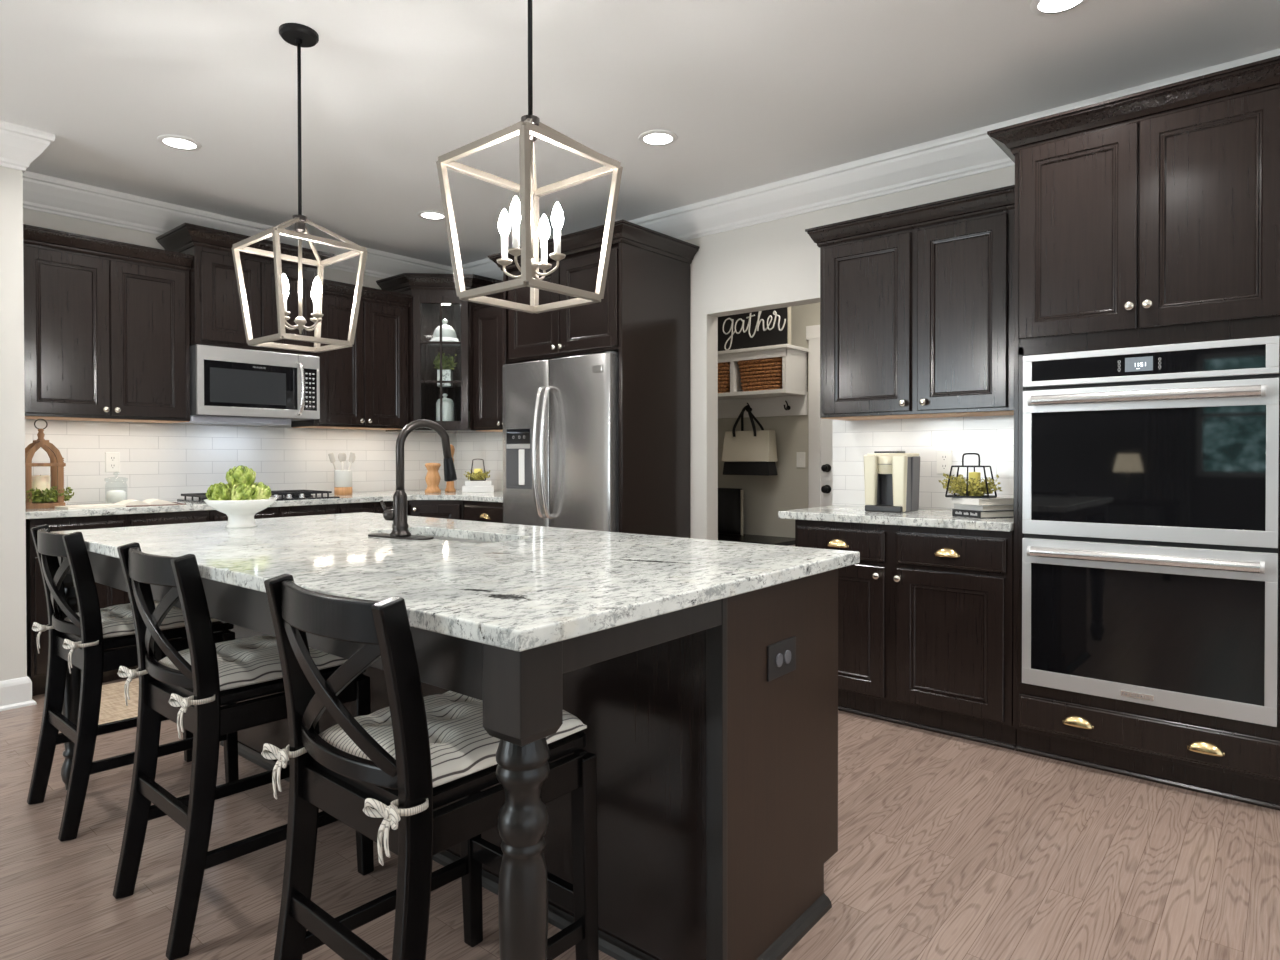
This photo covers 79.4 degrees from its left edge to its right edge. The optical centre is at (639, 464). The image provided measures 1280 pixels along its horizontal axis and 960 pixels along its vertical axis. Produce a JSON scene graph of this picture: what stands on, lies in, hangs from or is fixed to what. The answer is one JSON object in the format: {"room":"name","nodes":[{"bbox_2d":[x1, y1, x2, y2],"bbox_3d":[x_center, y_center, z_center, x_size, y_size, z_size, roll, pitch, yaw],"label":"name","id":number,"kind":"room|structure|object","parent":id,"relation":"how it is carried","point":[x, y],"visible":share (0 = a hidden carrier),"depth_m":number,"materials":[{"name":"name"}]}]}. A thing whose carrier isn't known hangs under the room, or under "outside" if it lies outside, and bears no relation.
{"room":"kitchen","nodes":[
{"label":"kitchen","id":0,"kind":"room"},
{"bbox_2d":[0,166,26,680],"bbox_3d":[-4.801,-0.193,2.036,0.800,2.700,4.900,0,1,40],"label":"wall","id":1,"kind":"structure","parent":0,"point":[13,629],"depth_m":3.61,"materials":[{"name":"white paint"}]},
{"bbox_2d":[0,676,36,710],"bbox_3d":[-4.481,1.092,1.798,0.050,0.133,4.930,0,1,40],"label":"baseboard","id":2,"kind":"structure","parent":1,"relation":"attached to","point":[17,692],"depth_m":3.61,"materials":[{"name":"white paint"}]},
{"bbox_2d":[0,48,1279,280],"bbox_3d":[-0.524,-1.445,0.344,9.260,0.175,7.870,0,1,40],"label":"crown molding","id":3,"kind":"structure","parent":1,"relation":"attached to","point":[972,152],"depth_m":4.24,"materials":[{"name":"white paint"}]},
{"bbox_2d":[23,208,382,288],"bbox_3d":[-2.516,-0.226,5.258,0.120,2.700,2.970,0,1,40],"label":"wall","id":4,"kind":"structure","parent":0,"point":[30,217],"depth_m":4.48,"materials":[{"name":"white paint"}]},
{"bbox_2d":[23,224,192,422],"bbox_3d":[-2.997,-0.730,4.285,0.380,0.964,0.812,0,1,40],"label":"upper cabinet","id":5,"kind":"object","parent":4,"relation":"attached to","point":[107,322],"visible":0.91,"depth_m":4.17,"materials":[{"name":"brown wood"}]},
{"bbox_2d":[25,419,456,503],"bbox_3d":[-2.458,-0.006,5.230,0.009,0.540,2.940,0,1,40],"label":"tiled wall","id":6,"kind":"structure","parent":4,"relation":"attached to","point":[161,461],"depth_m":4.92,"materials":[{"name":"white tile"}]},
{"bbox_2d":[105,452,119,471],"bbox_3d":[-3.074,-0.013,4.491,0.007,0.118,0.074,0,1,40],"label":"wall outlet","id":7,"kind":"object","parent":6,"relation":"attached to","point":[112,459],"visible":1,"depth_m":4.49,"materials":[{"name":"white plastic"}]},
{"bbox_2d":[156,223,334,356],"bbox_3d":[-2.461,-1.038,4.848,0.465,0.668,0.890,0,1,40],"label":"upper cabinet","id":8,"kind":"object","parent":4,"relation":"attached to","point":[216,318],"visible":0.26,"depth_m":4.62,"materials":[{"name":"brown wood"}]},
{"bbox_2d":[181,344,319,425],"bbox_3d":[-2.456,-0.478,4.850,0.476,0.444,0.734,0,1,40],"label":"microwave","id":9,"kind":"object","parent":8,"relation":"attached to","point":[229,386],"visible":0.98,"depth_m":4.70,"materials":[{"name":"grey metal"}]},
{"bbox_2d":[291,279,412,429],"bbox_3d":[-2.021,-0.739,5.435,0.380,0.969,0.712,0,1,40],"label":"upper cabinet","id":10,"kind":"object","parent":4,"relation":"attached to","point":[364,385],"visible":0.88,"depth_m":5.34,"materials":[{"name":"brown wood"}]},
{"bbox_2d":[376,273,502,432],"bbox_3d":[-1.467,-0.814,5.821,0.725,1.127,0.725,0,1,40],"label":"upper cabinet","id":11,"kind":"object","parent":4,"relation":"attached to","point":[434,299],"visible":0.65,"depth_m":5.63,"materials":[{"name":"brown wood"}]},
{"bbox_2d":[433,352,456,387],"bbox_3d":[-1.453,-0.711,5.787,0.189,0.257,0.188,0,1,40],"label":"potted plant","id":12,"kind":"object","parent":11,"relation":"on","point":[447,373],"visible":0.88,"depth_m":5.75,"materials":[{"name":"green plant"}]},
{"bbox_2d":[429,319,460,347],"bbox_3d":[-1.464,-0.991,5.781,0.236,0.198,0.236,0,1,40],"label":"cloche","id":13,"kind":"object","parent":11,"relation":"on","point":[448,333],"visible":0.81,"depth_m":5.72,"materials":[{"name":"white ceramic"}]},
{"bbox_2d":[436,393,453,420],"bbox_3d":[-1.464,-0.401,5.786,0.132,0.262,0.132,0,1,40],"label":"ceramic canister","id":14,"kind":"object","parent":11,"relation":"on","point":[447,404],"visible":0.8,"depth_m":5.74,"materials":[{"name":"white ceramic"}]},
{"bbox_2d":[0,0,1279,266],"bbox_3d":[-0.083,-1.589,0.972,9.600,0.100,9.600,0,1,40],"label":"ceiling","id":15,"kind":"structure","parent":0,"point":[752,93],"depth_m":3.19,"materials":[{"name":"white paint"}]},
{"bbox_2d":[157,134,201,150],"bbox_3d":[-2.234,-1.558,3.739,0.188,0.008,0.188,0,1,40],"label":"recessed light","id":16,"kind":"object","parent":15,"relation":"in","point":[181,142],"visible":1,"depth_m":3.73,"materials":[{"name":"white paint"}]},
{"bbox_2d":[232,23,367,352],"bbox_3d":[-1.228,-0.992,2.781,0.338,1.126,0.338,0,1,40],"label":"lantern pendant","id":17,"kind":"object","parent":15,"relation":"hanging from","point":[296,34],"visible":1,"depth_m":2.77,"materials":[{"name":"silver metal"}]},
{"bbox_2d":[417,210,444,219],"bbox_3d":[-1.308,-1.570,4.862,0.188,0.008,0.188,0,1,40],"label":"recessed light","id":18,"kind":"object","parent":15,"relation":"in","point":[430,214],"visible":0.9,"depth_m":4.84,"materials":[{"name":"white paint"}]},
{"bbox_2d":[436,0,622,312],"bbox_3d":[-0.282,-0.985,1.979,0.338,1.126,0.338,0,1,40],"label":"lantern pendant","id":19,"kind":"object","parent":15,"relation":"hanging from","point":[525,212],"visible":1,"depth_m":1.96,"materials":[{"name":"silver metal"}]},
{"bbox_2d":[639,130,677,146],"bbox_3d":[0.086,-1.561,3.693,0.188,0.008,0.188,0,1,40],"label":"recessed light","id":20,"kind":"object","parent":15,"relation":"in","point":[661,137],"visible":1,"depth_m":3.68,"materials":[{"name":"white paint"}]},
{"bbox_2d":[1030,0,1088,15],"bbox_3d":[1.409,-1.552,2.578,0.188,0.008,0.188,0,1,40],"label":"recessed light","id":21,"kind":"object","parent":15,"relation":"in","point":[1048,6],"visible":1,"depth_m":2.61,"materials":[{"name":"white paint"}]},
{"bbox_2d":[0,676,1279,959],"bbox_3d":[-0.086,1.210,1.068,9.500,0.100,9.500,0,1,40],"label":"floor","id":22,"kind":"structure","parent":0,"point":[950,847],"depth_m":2.17,"materials":[{"name":"brown wood"}]},
{"bbox_2d":[26,510,209,695],"bbox_3d":[-2.892,0.697,4.209,0.652,0.875,0.810,0,1,40],"label":"base cabinet","id":23,"kind":"object","parent":22,"relation":"on","point":[36,604],"visible":0.05,"depth_m":3.80,"materials":[{"name":"brown wood"}]},
{"bbox_2d":[98,678,138,724],"bbox_3d":[-2.048,1.127,4.212,0.700,0.010,1.740,0,1,40],"label":"rug","id":24,"kind":"object","parent":22,"relation":"on","point":[113,707],"visible":0.02,"depth_m":3.65,"materials":[{"name":"carpet"}]},
{"bbox_2d":[27,525,238,841],"bbox_3d":[-1.753,0.678,2.671,0.480,0.945,0.523,0,1,40],"label":"bar stool","id":25,"kind":"object","parent":22,"relation":"on","point":[82,639],"visible":0.78,"depth_m":2.47,"materials":[{"name":"black wood"}]},
{"bbox_2d":[64,601,220,637],"bbox_3d":[-1.722,0.527,2.698,0.364,0.064,0.430,0,1,40],"label":"cushion","id":26,"kind":"object","parent":25,"relation":"on","point":[117,620],"depth_m":2.59,"materials":[{"name":"fabric"}]},
{"bbox_2d":[113,542,373,959],"bbox_3d":[-1.083,0.682,2.116,0.480,0.945,0.523,0,1,40],"label":"bar stool","id":27,"kind":"object","parent":22,"relation":"on","point":[189,687],"visible":0.78,"depth_m":1.93,"materials":[{"name":"black wood"}]},
{"bbox_2d":[158,635,347,690],"bbox_3d":[-1.052,0.531,2.143,0.364,0.064,0.430,0,1,40],"label":"cushion","id":28,"kind":"object","parent":27,"relation":"on","point":[250,663],"depth_m":2.02,"materials":[{"name":"fabric"}]},
{"bbox_2d":[210,504,336,521],"bbox_3d":[-2.384,0.690,4.809,0.652,0.875,0.758,0,1,40],"label":"base cabinet","id":29,"kind":"object","parent":22,"relation":"on","point":[306,510],"visible":0.02,"depth_m":4.67,"materials":[{"name":"brown wood"}]},
{"bbox_2d":[337,500,408,515],"bbox_3d":[-1.970,0.685,5.297,0.652,0.875,0.518,0,1,40],"label":"base cabinet","id":30,"kind":"object","parent":22,"relation":"on","point":[371,507],"visible":0.02,"depth_m":5.05,"materials":[{"name":"brown wood"}]},
{"bbox_2d":[261,574,598,959],"bbox_3d":[-0.415,0.687,1.550,0.480,0.945,0.523,0,1,40],"label":"bar stool","id":31,"kind":"object","parent":22,"relation":"on","point":[383,774],"visible":0.84,"depth_m":1.42,"materials":[{"name":"black wood"}]},
{"bbox_2d":[319,691,586,787],"bbox_3d":[-0.384,0.536,1.577,0.364,0.064,0.430,0,1,40],"label":"cushion","id":32,"kind":"object","parent":31,"relation":"on","point":[463,754],"depth_m":1.47,"materials":[{"name":"fabric"}]},
{"bbox_2d":[409,500,463,519],"bbox_3d":[-1.440,0.681,5.730,0.880,0.875,0.852,0,1,40],"label":"base cabinet","id":33,"kind":"object","parent":22,"relation":"on","point":[446,509],"visible":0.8,"depth_m":5.30,"materials":[{"name":"brown wood"}]},
{"bbox_2d":[25,489,502,518],"bbox_3d":[-1.944,0.233,4.775,1.366,0.035,2.957,0,1,40],"label":"countertop","id":34,"kind":"structure","parent":33,"relation":"on","point":[496,496],"depth_m":4.67,"materials":[{"name":"white stone"}]},
{"bbox_2d":[25,419,65,508],"bbox_3d":[-3.091,-0.006,3.978,0.150,0.461,0.176,0,1,40],"label":"lantern","id":35,"kind":"object","parent":34,"relation":"on","point":[56,464],"visible":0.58,"depth_m":3.96,"materials":[{"name":"brown wood"}]},
{"bbox_2d":[32,475,49,502],"bbox_3d":[-3.094,0.124,3.975,0.082,0.144,0.082,0,1,40],"label":"pillar candle","id":36,"kind":"object","parent":35,"relation":"in","point":[41,482],"visible":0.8,"depth_m":3.95,"materials":[{"name":"beige wax"}]},
{"bbox_2d":[25,486,73,502],"bbox_3d":[-3.083,0.155,3.971,0.184,0.092,0.282,0,1,40],"label":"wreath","id":37,"kind":"object","parent":35,"relation":"attached to","point":[50,495],"visible":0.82,"depth_m":3.94,"materials":[{"name":"green plant"}]},
{"bbox_2d":[55,504,125,508],"bbox_3d":[-2.876,0.219,4.027,0.200,0.010,0.260,0,1,35],"label":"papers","id":38,"kind":"object","parent":34,"relation":"on","point":[87,506],"visible":1,"depth_m":3.99,"materials":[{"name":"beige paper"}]},
{"bbox_2d":[106,490,125,502],"bbox_3d":[-2.947,0.132,4.335,0.108,0.179,0.108,0,1,40],"label":"glass jar","id":39,"kind":"object","parent":34,"relation":"on","point":[112,496],"visible":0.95,"depth_m":4.30,"materials":[{"name":"glass"}]},
{"bbox_2d":[114,499,184,506],"bbox_3d":[-2.726,0.208,4.240,0.344,0.028,0.240,-1,1,-43],"label":"open book","id":40,"kind":"object","parent":34,"relation":"on","point":[130,502],"visible":0.88,"depth_m":4.19,"materials":[{"name":"beige paper"}]},
{"bbox_2d":[177,490,339,502],"bbox_3d":[-2.369,0.196,4.816,0.480,0.040,0.800,0,1,40],"label":"gas cooktop","id":41,"kind":"object","parent":34,"relation":"in","point":[279,494],"visible":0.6,"depth_m":4.82,"materials":[{"name":"black metal"}]},
{"bbox_2d":[334,470,351,494],"bbox_3d":[-2.056,0.125,5.339,0.121,0.172,0.121,0,1,40],"label":"utensil crock","id":42,"kind":"object","parent":34,"relation":"on","point":[342,479],"visible":0.99,"depth_m":5.29,"materials":[{"name":"white ceramic"}]},
{"bbox_2d":[328,453,335,469],"bbox_3d":[-2.102,0.032,5.303,0.011,0.230,0.088,0,1,44],"label":"spatula","id":43,"kind":"object","parent":42,"relation":"in","point":[331,455],"visible":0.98,"depth_m":5.29,"materials":[{"name":"grey plastic"}]},
{"bbox_2d":[338,453,343,469],"bbox_3d":[-2.054,0.033,5.299,0.014,0.228,0.049,0,1,28],"label":"spoon","id":44,"kind":"object","parent":42,"relation":"in","point":[340,455],"visible":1,"depth_m":5.29,"materials":[{"name":"grey plastic"}]},
{"bbox_2d":[342,453,345,469],"bbox_3d":[-2.061,0.032,5.358,0.014,0.228,0.041,0,1,29],"label":"spoon","id":45,"kind":"object","parent":42,"relation":"in","point":[344,454],"visible":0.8,"depth_m":5.35,"materials":[{"name":"grey plastic"}]},
{"bbox_2d":[348,452,354,469],"bbox_3d":[-2.017,0.030,5.361,0.072,0.233,0.011,-1,1,-44],"label":"spatula","id":46,"kind":"object","parent":42,"relation":"in","point":[351,456],"visible":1,"depth_m":5.36,"materials":[{"name":"grey plastic"}]},
{"bbox_2d":[425,463,440,492],"bbox_3d":[-1.524,0.097,5.672,0.116,0.220,0.116,0,1,40],"label":"pepper mill","id":47,"kind":"object","parent":34,"relation":"on","point":[432,478],"visible":1,"depth_m":5.63,"materials":[{"name":"brown wood"}]},
{"bbox_2d":[445,445,455,491],"bbox_3d":[-1.429,0.028,5.800,0.080,0.355,0.080,0,1,40],"label":"pepper mill","id":48,"kind":"object","parent":34,"relation":"on","point":[449,485],"visible":0.48,"depth_m":5.78,"materials":[{"name":"brown wood"}]},
{"bbox_2d":[462,480,493,491],"bbox_3d":[-1.214,0.163,5.776,0.230,0.085,0.120,0,1,-10],"label":"books","id":49,"kind":"object","parent":34,"relation":"on","point":[470,486],"visible":0.98,"depth_m":5.72,"materials":[{"name":"white paper"}]},
{"bbox_2d":[464,470,489,479],"bbox_3d":[-1.224,0.079,5.776,0.192,0.083,0.189,0,1,-5],"label":"sprigs","id":50,"kind":"object","parent":49,"relation":"on","point":[482,476],"visible":0.97,"depth_m":5.74,"materials":[{"name":"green plant"}]},
{"bbox_2d":[470,459,485,480],"bbox_3d":[-1.214,0.038,5.775,0.116,0.164,0.086,0,1,-10],"label":"cage","id":51,"kind":"object","parent":49,"relation":"on","point":[475,470],"visible":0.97,"depth_m":5.75,"materials":[{"name":"brown metal"}]},
{"bbox_2d":[474,469,481,479],"bbox_3d":[-1.214,0.074,5.776,0.064,0.087,0.064,0,1,40],"label":"candle","id":52,"kind":"object","parent":51,"relation":"on","point":[476,470],"depth_m":5.75,"materials":[{"name":"yellow wax"}]},
{"bbox_2d":[58,551,837,959],"bbox_3d":[-0.743,0.709,2.414,2.450,0.878,1.194,0,1,39],"label":"kitchen island","id":53,"kind":"object","parent":22,"relation":"on","point":[711,730],"visible":0.4,"depth_m":1.75,"materials":[{"name":"brown wood"}]},
{"bbox_2d":[51,512,859,651],"bbox_3d":[-0.744,0.253,2.406,2.462,0.032,1.243,0,1,39],"label":"island countertop","id":54,"kind":"structure","parent":53,"relation":"on","point":[531,587],"depth_m":1.86,"materials":[{"name":"white stone"}]},
{"bbox_2d":[204,497,276,527],"bbox_3d":[-1.492,0.181,2.881,0.244,0.106,0.244,0,1,40],"label":"footed bowl","id":55,"kind":"object","parent":54,"relation":"on","point":[240,513],"visible":0.92,"depth_m":2.83,"materials":[{"name":"white ceramic"}]},
{"bbox_2d":[206,482,231,499],"bbox_3d":[-1.550,0.107,2.838,0.087,0.084,0.084,0,1,-23],"label":"artichoke","id":56,"kind":"object","parent":55,"relation":"on","point":[220,491],"visible":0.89,"depth_m":2.82,"materials":[{"name":"green food"}]},
{"bbox_2d":[226,465,255,487],"bbox_3d":[-1.492,0.050,2.880,0.100,0.094,0.102,0,1,17],"label":"artichoke","id":57,"kind":"object","parent":55,"relation":"in","point":[241,474],"visible":0.92,"depth_m":2.85,"materials":[{"name":"green food"}]},
{"bbox_2d":[231,483,255,499],"bbox_3d":[-1.460,0.109,2.837,0.084,0.085,0.086,0,1,16],"label":"artichoke","id":58,"kind":"object","parent":55,"relation":"in","point":[243,492],"visible":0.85,"depth_m":2.81,"materials":[{"name":"green food"}]},
{"bbox_2d":[251,483,270,499],"bbox_3d":[-1.430,0.110,2.893,0.082,0.080,0.081,0,1,-39],"label":"artichoke","id":59,"kind":"object","parent":55,"relation":"on","point":[262,492],"visible":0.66,"depth_m":2.87,"materials":[{"name":"green food"}]},
{"bbox_2d":[368,419,456,539],"bbox_3d":[-0.767,0.043,2.543,0.258,0.385,0.237,0,1,11],"label":"kitchen faucet","id":60,"kind":"object","parent":54,"relation":"on","point":[398,514],"visible":1,"depth_m":2.49,"materials":[{"name":"brown metal"}]},
{"bbox_2d":[417,535,492,542],"bbox_3d":[-0.656,0.359,2.612,0.679,0.182,0.268,0,1,39],"label":"undermount sink","id":61,"kind":"object","parent":54,"relation":"in","point":[435,537],"visible":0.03,"depth_m":2.77,"materials":[{"name":"silver metal"}]},
{"bbox_2d":[767,636,795,681],"bbox_3d":[0.336,0.460,1.828,0.007,0.082,0.133,0,1,39],"label":"outlet","id":62,"kind":"object","parent":53,"relation":"attached to","point":[781,650],"depth_m":1.82,"materials":[{"name":"black plastic"}]},
{"bbox_2d":[464,500,502,522],"bbox_3d":[-0.856,0.683,5.366,0.471,0.875,0.652,0,1,40],"label":"base cabinet","id":63,"kind":"object","parent":22,"relation":"on","point":[482,511],"visible":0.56,"depth_m":5.14,"materials":[{"name":"brown wood"}]},
{"bbox_2d":[503,351,618,531],"bbox_3d":[-0.335,0.233,4.811,0.926,1.745,0.777,0,1,40],"label":"refrigerator","id":64,"kind":"object","parent":22,"relation":"on","point":[561,415],"visible":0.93,"depth_m":4.52,"materials":[{"name":"grey metal"}]},
{"bbox_2d":[487,220,699,537],"bbox_3d":[-0.305,-0.107,4.853,1.162,2.465,0.710,0,1,40],"label":"tall cabinet","id":65,"kind":"object","parent":22,"relation":"on","point":[643,315],"visible":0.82,"depth_m":4.53,"materials":[{"name":"brown wood"}]},
{"bbox_2d":[718,533,794,545],"bbox_3d":[0.521,0.837,6.219,1.560,0.548,0.448,0,1,40],"label":"bench","id":66,"kind":"object","parent":22,"relation":"on","point":[747,538],"visible":0.14,"depth_m":5.82,"materials":[{"name":"black wood"}]},
{"bbox_2d":[718,488,743,535],"bbox_3d":[0.682,0.377,6.246,0.397,0.372,0.115,0,1,40],"label":"throw pillow","id":67,"kind":"object","parent":66,"relation":"on","point":[730,500],"visible":0.71,"depth_m":6.15,"materials":[{"name":"black fabric"}]},
{"bbox_2d":[795,519,1016,749],"bbox_3d":[1.279,0.698,3.557,0.958,0.875,0.652,0,1,40],"label":"base cabinet","id":68,"kind":"object","parent":22,"relation":"on","point":[925,614],"visible":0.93,"depth_m":3.25,"materials":[{"name":"brown wood"}]},
{"bbox_2d":[778,505,1013,531],"bbox_3d":[1.257,0.241,3.586,1.033,0.035,0.632,0,1,40],"label":"countertop","id":69,"kind":"structure","parent":68,"relation":"on","point":[938,518],"depth_m":3.39,"materials":[{"name":"white stone"}]},
{"bbox_2d":[864,451,919,512],"bbox_3d":[1.205,0.079,3.687,0.206,0.286,0.218,0,1,40],"label":"coffee maker","id":70,"kind":"object","parent":69,"relation":"on","point":[891,478],"visible":1,"depth_m":3.64,"materials":[{"name":"grey plastic"}]},
{"bbox_2d":[865,504,902,512],"bbox_3d":[1.173,0.207,3.651,0.178,0.030,0.118,0,1,40],"label":"drip tray","id":71,"kind":"object","parent":70,"relation":"on","point":[896,508],"depth_m":3.61,"materials":[{"name":"black plastic"}]},
{"bbox_2d":[952,509,1013,517],"bbox_3d":[1.490,0.210,3.338,0.201,0.030,0.160,0,1,-21],"label":"book","id":72,"kind":"object","parent":69,"relation":"on","point":[955,512],"visible":0.88,"depth_m":3.28,"materials":[{"name":"black paper"}]},
{"bbox_2d":[954,504,1013,510],"bbox_3d":[1.499,0.183,3.344,0.200,0.024,0.160,0,1,-22],"label":"book","id":73,"kind":"object","parent":72,"relation":"on","point":[956,506],"visible":0.7,"depth_m":3.28,"materials":[{"name":"grey paper"}]},
{"bbox_2d":[952,497,1013,505],"bbox_3d":[1.486,0.157,3.333,0.200,0.028,0.160,0,1,-19],"label":"book","id":74,"kind":"object","parent":73,"relation":"on","point":[998,500],"visible":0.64,"depth_m":3.27,"materials":[{"name":"white paper"}]},
{"bbox_2d":[945,453,996,498],"bbox_3d":[1.435,0.046,3.340,0.182,0.194,0.117,0,1,40],"label":"wire lantern","id":75,"kind":"object","parent":74,"relation":"on","point":[954,495],"visible":0.9,"depth_m":3.32,"materials":[{"name":"black metal"}]},
{"bbox_2d":[938,473,1001,495],"bbox_3d":[1.437,0.087,3.340,0.264,0.101,0.174,0,1,40],"label":"greenery","id":76,"kind":"object","parent":75,"relation":"in","point":[958,486],"visible":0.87,"depth_m":3.31,"materials":[{"name":"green plant"}]},
{"bbox_2d":[969,472,980,495],"bbox_3d":[1.450,0.086,3.340,0.048,0.107,0.048,0,1,40],"label":"candle","id":77,"kind":"object","parent":75,"relation":"in","point":[974,475],"visible":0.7,"depth_m":3.32,"materials":[{"name":"yellow wax"}]},
{"bbox_2d":[987,55,1279,810],"bbox_3d":[1.960,-0.080,2.952,1.008,2.440,0.680,0,1,40],"label":"tall cabinet","id":78,"kind":"object","parent":22,"relation":"on","point":[1150,217],"visible":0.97,"depth_m":2.72,"materials":[{"name":"brown wood"}]},
{"bbox_2d":[1022,336,1279,726],"bbox_3d":[1.935,0.214,2.931,0.765,1.268,0.630,0,1,40],"label":"double wall oven","id":79,"kind":"object","parent":78,"relation":"in","point":[1150,484],"visible":1,"depth_m":2.71,"materials":[{"name":"silver metal"}]},
{"bbox_2d":[718,302,819,537],"bbox_3d":[1.483,-0.236,5.768,4.000,2.700,0.120,0,1,40],"label":"wall","id":80,"kind":"structure","parent":0,"point":[764,497],"depth_m":6.02,"materials":[{"name":"grey paint"}]},
{"bbox_2d":[718,344,808,418],"bbox_3d":[0.568,-0.629,6.228,1.605,0.500,0.355,0,1,40],"label":"storage shelf","id":81,"kind":"object","parent":80,"relation":"attached to","point":[763,403],"visible":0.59,"depth_m":5.87,"materials":[{"name":"white paint"}]},
{"bbox_2d":[718,362,729,392],"bbox_3d":[0.607,-0.669,6.204,0.465,0.250,0.314,0,1,40],"label":"wicker basket","id":82,"kind":"object","parent":81,"relation":"on","point":[723,368],"visible":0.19,"depth_m":5.98,"materials":[{"name":"wicker"}]},
{"bbox_2d":[718,307,790,350],"bbox_3d":[0.838,-1.027,5.849,0.673,0.301,0.045,0,1,40],"label":"gather sign","id":83,"kind":"object","parent":81,"relation":"on","point":[770,327],"visible":0.95,"depth_m":5.81,"materials":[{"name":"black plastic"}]},
{"bbox_2d":[737,357,781,391],"bbox_3d":[0.981,-0.666,5.888,0.385,0.250,0.314,0,1,40],"label":"wicker basket","id":84,"kind":"object","parent":81,"relation":"on","point":[756,374],"visible":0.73,"depth_m":5.76,"materials":[{"name":"wicker"}]},
{"bbox_2d":[784,401,790,409],"bbox_3d":[1.122,-0.453,5.913,0.036,0.075,0.071,0,1,40],"label":"coat hook","id":85,"kind":"object","parent":81,"relation":"attached to","point":[787,407],"visible":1,"depth_m":5.92,"materials":[{"name":"black metal"}]},
{"bbox_2d":[796,452,804,467],"bbox_3d":[1.229,-0.035,5.897,0.074,0.118,0.014,0,1,40],"label":"light switch","id":86,"kind":"object","parent":80,"relation":"attached to","point":[800,455],"visible":1,"depth_m":5.89,"materials":[{"name":"white plastic"}]},
{"bbox_2d":[806,325,820,507],"bbox_3d":[1.671,0.037,5.513,1.060,2.160,0.030,0,1,40],"label":"door frame","id":87,"kind":"structure","parent":80,"relation":"in","point":[812,332],"depth_m":5.80,"materials":[{"name":"white paint"}]},
{"bbox_2d":[821,419,832,506],"bbox_3d":[1.655,0.087,5.495,0.820,2.060,0.078,0,1,40],"label":"door","id":88,"kind":"structure","parent":87,"relation":"attached to","point":[826,424],"depth_m":5.74,"materials":[{"name":"white paint"}]},
{"bbox_2d":[685,165,1014,539],"bbox_3d":[2.007,-0.215,3.449,9.400,2.700,0.120,0,1,40],"label":"wall","id":89,"kind":"structure","parent":0,"point":[774,264],"depth_m":4.56,"materials":[{"name":"white paint"}]},
{"bbox_2d":[470,292,502,431],"bbox_3d":[-0.864,-0.733,5.536,0.715,0.976,0.380,0,1,40],"label":"upper cabinet","id":90,"kind":"object","parent":89,"relation":"attached to","point":[488,320],"visible":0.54,"depth_m":5.54,"materials":[{"name":"brown wood"}]},
{"bbox_2d":[457,415,1013,509],"bbox_3d":[0.175,-0.006,4.921,4.407,0.540,0.009,0,1,40],"label":"tiled wall","id":91,"kind":"structure","parent":89,"relation":"attached to","point":[991,437],"depth_m":3.88,"materials":[{"name":"white tile"}]},
{"bbox_2d":[937,450,951,473],"bbox_3d":[1.497,-0.012,3.790,0.074,0.118,0.007,0,1,40],"label":"wall outlet","id":92,"kind":"object","parent":91,"relation":"attached to","point":[944,457],"visible":0.98,"depth_m":3.79,"materials":[{"name":"white plastic"}]},
{"bbox_2d":[805,185,1014,420],"bbox_3d":[1.341,-0.703,3.674,1.028,0.946,0.380,0,1,40],"label":"upper cabinet","id":93,"kind":"object","parent":89,"relation":"attached to","point":[917,302],"visible":0.91,"depth_m":3.52,"materials":[{"name":"brown wood"}]},
{"bbox_3d":[0.859,-0.455,6.136,0.036,0.075,0.071,0,1,40],"label":"coat hook","id":94,"kind":"object","parent":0,"visible":0},
{"bbox_2d":[722,405,777,475],"bbox_3d":[0.855,-0.195,6.025,0.429,0.556,0.148,0,1,40],"label":"tote bag","id":95,"kind":"object","parent":94,"relation":"hanging from","point":[754,452],"visible":1,"depth_m":5.96,"materials":[{"name":"beige fabric"}]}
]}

